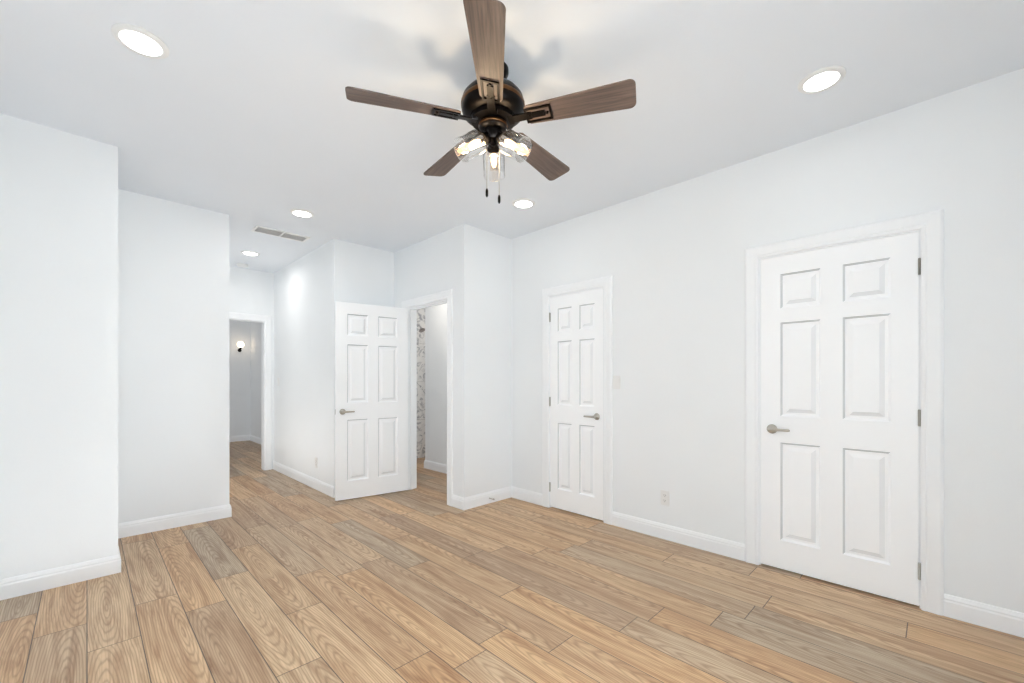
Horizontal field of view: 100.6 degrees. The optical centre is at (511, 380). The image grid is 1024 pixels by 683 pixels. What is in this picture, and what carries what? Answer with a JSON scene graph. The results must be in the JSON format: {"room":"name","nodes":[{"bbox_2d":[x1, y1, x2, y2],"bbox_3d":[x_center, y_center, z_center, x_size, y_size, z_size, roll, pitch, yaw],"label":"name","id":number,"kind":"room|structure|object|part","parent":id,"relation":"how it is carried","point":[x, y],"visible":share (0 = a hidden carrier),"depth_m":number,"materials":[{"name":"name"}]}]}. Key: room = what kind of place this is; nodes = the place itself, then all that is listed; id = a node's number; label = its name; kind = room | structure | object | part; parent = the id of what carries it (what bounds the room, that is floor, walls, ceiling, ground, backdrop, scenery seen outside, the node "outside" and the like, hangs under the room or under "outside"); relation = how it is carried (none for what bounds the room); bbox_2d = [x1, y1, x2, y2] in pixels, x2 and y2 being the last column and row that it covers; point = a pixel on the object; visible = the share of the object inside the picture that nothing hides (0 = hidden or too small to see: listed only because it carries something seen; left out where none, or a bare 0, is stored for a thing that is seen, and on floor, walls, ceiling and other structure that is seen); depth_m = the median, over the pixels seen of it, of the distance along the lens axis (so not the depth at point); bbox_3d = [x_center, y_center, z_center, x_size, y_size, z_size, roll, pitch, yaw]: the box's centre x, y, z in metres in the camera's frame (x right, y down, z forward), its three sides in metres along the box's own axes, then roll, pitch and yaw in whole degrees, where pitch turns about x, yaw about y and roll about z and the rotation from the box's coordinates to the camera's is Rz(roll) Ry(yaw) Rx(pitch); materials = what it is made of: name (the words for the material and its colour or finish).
{"room":"empty bedroom","nodes":[
{"label":"empty bedroom","id":0,"kind":"room"},
{"bbox_2d":[0,113,117,578],"bbox_3d":[-2.831,-0.138,2.529,0.712,2.740,0.120,0,0,-45],"label":"wall","id":1,"kind":"structure","parent":0,"point":[58,348],"depth_m":2.55,"materials":[{"name":"paint"}]},
{"bbox_2d":[0,555,115,600],"bbox_3d":[-2.749,1.175,2.516,0.570,0.114,0.014,0,0,-45],"label":"baseboard","id":2,"kind":"structure","parent":1,"relation":"attached to","point":[21,585],"depth_m":2.54,"materials":[{"name":"paint"}]},
{"bbox_2d":[229,320,249,435],"bbox_3d":[-6.223,-0.138,8.146,2.320,2.740,0.120,0,0,-45],"label":"wall","id":3,"kind":"structure","parent":0,"point":[239,393],"depth_m":8.70,"materials":[{"name":"paint"}]},
{"bbox_2d":[229,435,248,441],"bbox_3d":[-6.189,1.175,8.084,2.040,0.114,0.014,0,0,-45],"label":"baseboard","id":4,"kind":"structure","parent":3,"relation":"attached to","point":[245,438],"depth_m":8.68,"materials":[{"name":"paint"}]},
{"bbox_2d":[237,341,243,351],"bbox_3d":[-5.527,-0.700,8.652,0.124,0.211,0.147,0,0,-45],"label":"sconce","id":5,"kind":"object","parent":3,"relation":"attached to","point":[240,344],"visible":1,"depth_m":8.62,"materials":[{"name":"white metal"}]},
{"bbox_3d":[-5.519,-0.743,8.644,0.124,0.124,0.124,0,0,-45],"label":"lamp shade","id":6,"kind":"part","parent":5,"relation":"part of","materials":[{"name":"white glass"}]},
{"bbox_2d":[229,266,273,468],"bbox_3d":[-3.746,-0.138,5.616,1.056,2.740,0.120,0,0,-45],"label":"wall","id":7,"kind":"structure","parent":0,"point":[251,291],"depth_m":5.78,"materials":[{"name":"paint"}]},
{"bbox_2d":[229,312,271,469],"bbox_3d":[-3.722,0.164,5.627,0.939,2.137,0.139,0,0,-45],"label":"door frame","id":8,"kind":"structure","parent":7,"relation":"attached to","point":[266,320],"depth_m":5.87,"materials":[{"name":"paint"}]},
{"bbox_2d":[250,322,260,437],"bbox_3d":[-4.193,-0.138,7.672,0.120,2.740,3.420,0,0,-45],"label":"wall","id":9,"kind":"structure","parent":0,"point":[255,379],"depth_m":8.56,"materials":[{"name":"paint"}]},
{"bbox_2d":[249,435,260,443],"bbox_3d":[-4.241,1.175,7.625,0.014,0.114,3.420,0,0,-45],"label":"baseboard","id":10,"kind":"structure","parent":9,"relation":"attached to","point":[252,438],"depth_m":8.51,"materials":[{"name":"paint"}]},
{"bbox_2d":[118,189,393,523],"bbox_3d":[-2.290,-0.138,4.194,2.408,2.740,0.150,0,0,-45],"label":"wall","id":11,"kind":"structure","parent":0,"point":[173,357],"depth_m":3.60,"materials":[{"name":"paint"}]},
{"bbox_2d":[116,530,120,572],"bbox_3d":[-2.814,1.175,3.024,0.014,0.114,0.824,0,0,-45],"label":"baseboard","id":12,"kind":"structure","parent":11,"relation":"attached to","point":[118,558],"depth_m":2.73,"materials":[{"name":"paint"}]},
{"bbox_2d":[118,504,229,537],"bbox_3d":[-2.823,1.175,3.587,0.720,0.114,0.014,0,0,-45],"label":"baseboard","id":13,"kind":"structure","parent":11,"relation":"attached to","point":[126,529],"depth_m":3.56,"materials":[{"name":"paint"}]},
{"bbox_2d":[274,241,329,484],"bbox_3d":[-2.648,-0.138,5.349,0.120,2.740,2.050,0,0,-45],"label":"wall","id":14,"kind":"structure","parent":0,"point":[302,361],"depth_m":5.14,"materials":[{"name":"paint"}]},
{"bbox_2d":[273,461,334,497],"bbox_3d":[-2.296,1.175,5.397,0.714,0.114,2.240,0,0,-45],"label":"baseboard","id":15,"kind":"structure","parent":14,"relation":"attached to","point":[320,486],"depth_m":5.03,"materials":[{"name":"paint"}]},
{"bbox_2d":[315,457,317,467],"bbox_3d":[-2.230,0.932,4.841,0.007,0.114,0.070,0,0,-45],"label":"outlet","id":16,"kind":"object","parent":14,"relation":"attached to","point":[316,462],"visible":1,"depth_m":4.83,"materials":[{"name":"white plastic"}]},
{"bbox_2d":[417,308,424,457],"bbox_3d":[-1.609,-0.138,6.749,3.330,2.740,0.120,0,0,-45],"label":"wall","id":17,"kind":"structure","parent":0,"point":[421,388],"depth_m":6.81,"materials":[{"name":"stone"}]},
{"bbox_2d":[394,227,455,494],"bbox_3d":[-0.965,-0.138,4.656,0.120,2.740,1.310,0,0,-45],"label":"wall","id":18,"kind":"structure","parent":0,"point":[425,267],"depth_m":4.45,"materials":[{"name":"paint"}]},
{"bbox_2d":[335,301,407,500],"bbox_3d":[-1.487,0.205,4.555,0.770,2.030,0.151,0,0,-35],"label":"door","id":19,"kind":"structure","parent":18,"relation":"in","point":[371,400],"depth_m":4.52,"materials":[{"name":"paint"}]},
{"bbox_2d":[402,289,452,505],"bbox_3d":[-0.873,0.164,4.564,0.158,2.137,0.950,0,0,-45],"label":"door frame","id":20,"kind":"structure","parent":18,"relation":"attached to","point":[440,296],"depth_m":4.70,"materials":[{"name":"paint"}]},
{"bbox_2d":[425,304,446,464],"bbox_3d":[-0.548,-0.138,5.427,0.120,2.740,1.810,0,0,-45],"label":"wall","id":21,"kind":"structure","parent":0,"point":[436,384],"depth_m":5.83,"materials":[{"name":"paint"}]},
{"bbox_2d":[424,460,446,473],"bbox_3d":[-0.558,1.175,5.427,0.134,0.114,1.824,0,0,-45],"label":"baseboard","id":22,"kind":"structure","parent":21,"relation":"attached to","point":[435,466],"depth_m":5.82,"materials":[{"name":"paint"}]},
{"bbox_2d":[456,224,510,497],"bbox_3d":[0.470,-0.138,5.081,2.750,2.740,0.120,0,0,-45],"label":"wall","id":23,"kind":"structure","parent":0,"point":[483,361],"depth_m":4.23,"materials":[{"name":"paint"}]},
{"bbox_2d":[452,486,541,509],"bbox_3d":[-0.142,1.175,4.191,0.654,0.114,0.613,0,0,-45],"label":"baseboard","id":24,"kind":"structure","parent":23,"relation":"attached to","point":[465,503],"depth_m":4.27,"materials":[{"name":"paint"}]},
{"bbox_2d":[0,440,1023,682],"bbox_3d":[-1.626,1.282,4.950,6.100,0.100,11.300,0,0,-45],"label":"floor","id":25,"kind":"structure","parent":0,"point":[277,577],"depth_m":2.27,"materials":[{"name":"brown wood"}]},
{"bbox_2d":[0,0,1023,272],"bbox_3d":[-1.626,-1.558,4.950,6.100,0.100,11.300,0,0,-45],"label":"ceiling","id":26,"kind":"structure","parent":0,"point":[246,116],"depth_m":2.20,"materials":[{"name":"paint"}]},
{"bbox_2d":[111,23,168,58],"bbox_3d":[-1.648,-1.502,1.888,0.196,0.012,0.196,0,0,-45],"label":"recessed light","id":27,"kind":"object","parent":26,"relation":"in","point":[139,41],"visible":1,"depth_m":1.88,"materials":[{"name":"white plastic"}]},
{"bbox_2d":[236,263,247,267],"bbox_3d":[-3.486,-1.491,5.494,0.132,0.034,0.132,0,0,-45],"label":"smoke detector","id":28,"kind":"object","parent":26,"relation":"attached to","point":[242,265],"visible":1,"depth_m":5.45,"materials":[{"name":"white plastic"}]},
{"bbox_2d":[240,250,259,255],"bbox_3d":[-3.083,-1.502,5.006,0.196,0.012,0.196,0,0,-45],"label":"recessed light","id":29,"kind":"object","parent":26,"relation":"in","point":[249,253],"visible":1,"depth_m":5.00,"materials":[{"name":"white plastic"}]},
{"bbox_2d":[251,225,310,241],"bbox_3d":[-2.362,-1.503,4.356,0.500,0.010,0.200,0,0,-45],"label":"ceiling vent","id":30,"kind":"object","parent":26,"relation":"in","point":[277,233],"visible":1,"depth_m":4.33,"materials":[{"name":"white plastic"}]},
{"bbox_2d":[290,209,313,217],"bbox_3d":[-1.884,-1.502,3.815,0.196,0.012,0.196,0,0,-45],"label":"recessed light","id":31,"kind":"object","parent":26,"relation":"in","point":[302,213],"visible":1,"depth_m":3.81,"materials":[{"name":"white plastic"}]},
{"bbox_2d":[345,0,635,203],"bbox_3d":[-0.092,-1.184,2.092,1.280,0.648,1.280,0,0,-45],"label":"ceiling fan","id":32,"kind":"object","parent":26,"relation":"hanging from","point":[495,109],"visible":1,"depth_m":1.95,"materials":[{"name":"brown wood"}]},
{"label":"blade","id":33,"kind":"part","parent":32,"relation":"part of","materials":[{"name":"brown wood"}]},
{"bbox_3d":[-0.336,-1.255,2.393,0.146,0.006,0.500,-16,9,-35],"label":"blade","id":34,"kind":"part","parent":32,"relation":"part of","materials":[{"name":"brown wood"}]},
{"label":"blade","id":35,"kind":"part","parent":32,"relation":"part of","materials":[{"name":"brown wood"}]},
{"bbox_3d":[-0.092,-1.056,2.061,0.047,0.305,0.043,0,0,-45],"label":"chain","id":36,"kind":"part","parent":32,"relation":"part of","materials":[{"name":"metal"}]},
{"bbox_3d":[0.152,-1.255,2.393,0.146,0.006,0.500,-16,-9,35],"label":"blade","id":37,"kind":"part","parent":32,"relation":"part of","materials":[{"name":"brown wood"}]},
{"bbox_3d":[0.303,-1.255,1.929,0.500,0.006,0.146,0,-13,18],"label":"blade","id":38,"kind":"part","parent":32,"relation":"part of","materials":[{"name":"brown wood"}]},
{"bbox_2d":[512,198,534,208],"bbox_3d":[0.099,-1.502,3.606,0.196,0.012,0.196,0,0,-45],"label":"recessed light","id":39,"kind":"object","parent":26,"relation":"in","point":[523,203],"visible":1,"depth_m":3.59,"materials":[{"name":"white plastic"}]},
{"bbox_2d":[798,65,845,93],"bbox_3d":[1.549,-1.502,2.128,0.196,0.012,0.196,0,0,-45],"label":"recessed light","id":40,"kind":"object","parent":26,"relation":"in","point":[822,79],"visible":1,"depth_m":2.11,"materials":[{"name":"white plastic"}]},
{"bbox_2d":[511,68,1023,612],"bbox_3d":[1.432,-0.138,3.164,0.120,2.740,4.190,0,0,-45],"label":"wall","id":41,"kind":"structure","parent":0,"point":[671,260],"depth_m":2.82,"materials":[{"name":"paint"}]},
{"bbox_2d":[549,288,602,519],"bbox_3d":[0.595,0.205,3.941,0.610,2.030,0.151,0,0,45],"label":"door","id":42,"kind":"structure","parent":41,"relation":"in","point":[576,403],"depth_m":3.91,"materials":[{"name":"paint"}]},
{"bbox_2d":[542,275,612,524],"bbox_3d":[0.621,0.164,3.962,0.139,2.137,0.790,0,0,-45],"label":"door frame","id":43,"kind":"structure","parent":41,"relation":"attached to","point":[606,283],"depth_m":3.70,"materials":[{"name":"paint"}]},
{"bbox_2d":[613,376,620,388],"bbox_3d":[0.889,0.012,3.615,0.010,0.114,0.070,0,0,-45],"label":"bedroom light switch","id":44,"kind":"object","parent":41,"relation":"attached to","point":[616,382],"visible":1,"depth_m":3.61,"materials":[{"name":"white plastic"}]},
{"bbox_2d":[661,490,668,505],"bbox_3d":[1.192,0.912,3.314,0.007,0.114,0.070,0,0,-45],"label":"outlet","id":45,"kind":"object","parent":41,"relation":"attached to","point":[664,497],"visible":1,"depth_m":3.31,"materials":[{"name":"white plastic"}]},
{"bbox_2d":[612,511,744,560],"bbox_3d":[1.227,1.175,3.275,0.014,0.114,1.038,0,0,-45],"label":"baseboard","id":46,"kind":"structure","parent":41,"relation":"attached to","point":[723,547],"depth_m":3.21,"materials":[{"name":"paint"}]},
{"bbox_2d":[745,209,943,615],"bbox_3d":[1.958,0.164,2.597,0.178,2.137,0.954,0,0,-45],"label":"door","id":47,"kind":"structure","parent":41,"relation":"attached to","point":[919,231],"depth_m":2.51,"materials":[{"name":"paint"}]},
{"bbox_3d":[1.952,0.205,2.584,0.774,2.030,0.151,0,0,45],"label":"closet door","id":48,"kind":"part","parent":47,"relation":"part of","materials":[{"name":"white wood"}]},
{"bbox_2d":[944,594,1023,637],"bbox_3d":[2.525,1.175,1.977,0.014,0.114,0.725,0,0,-45],"label":"baseboard","id":49,"kind":"structure","parent":41,"relation":"attached to","point":[1004,620],"depth_m":2.13,"materials":[{"name":"paint"}]}
]}

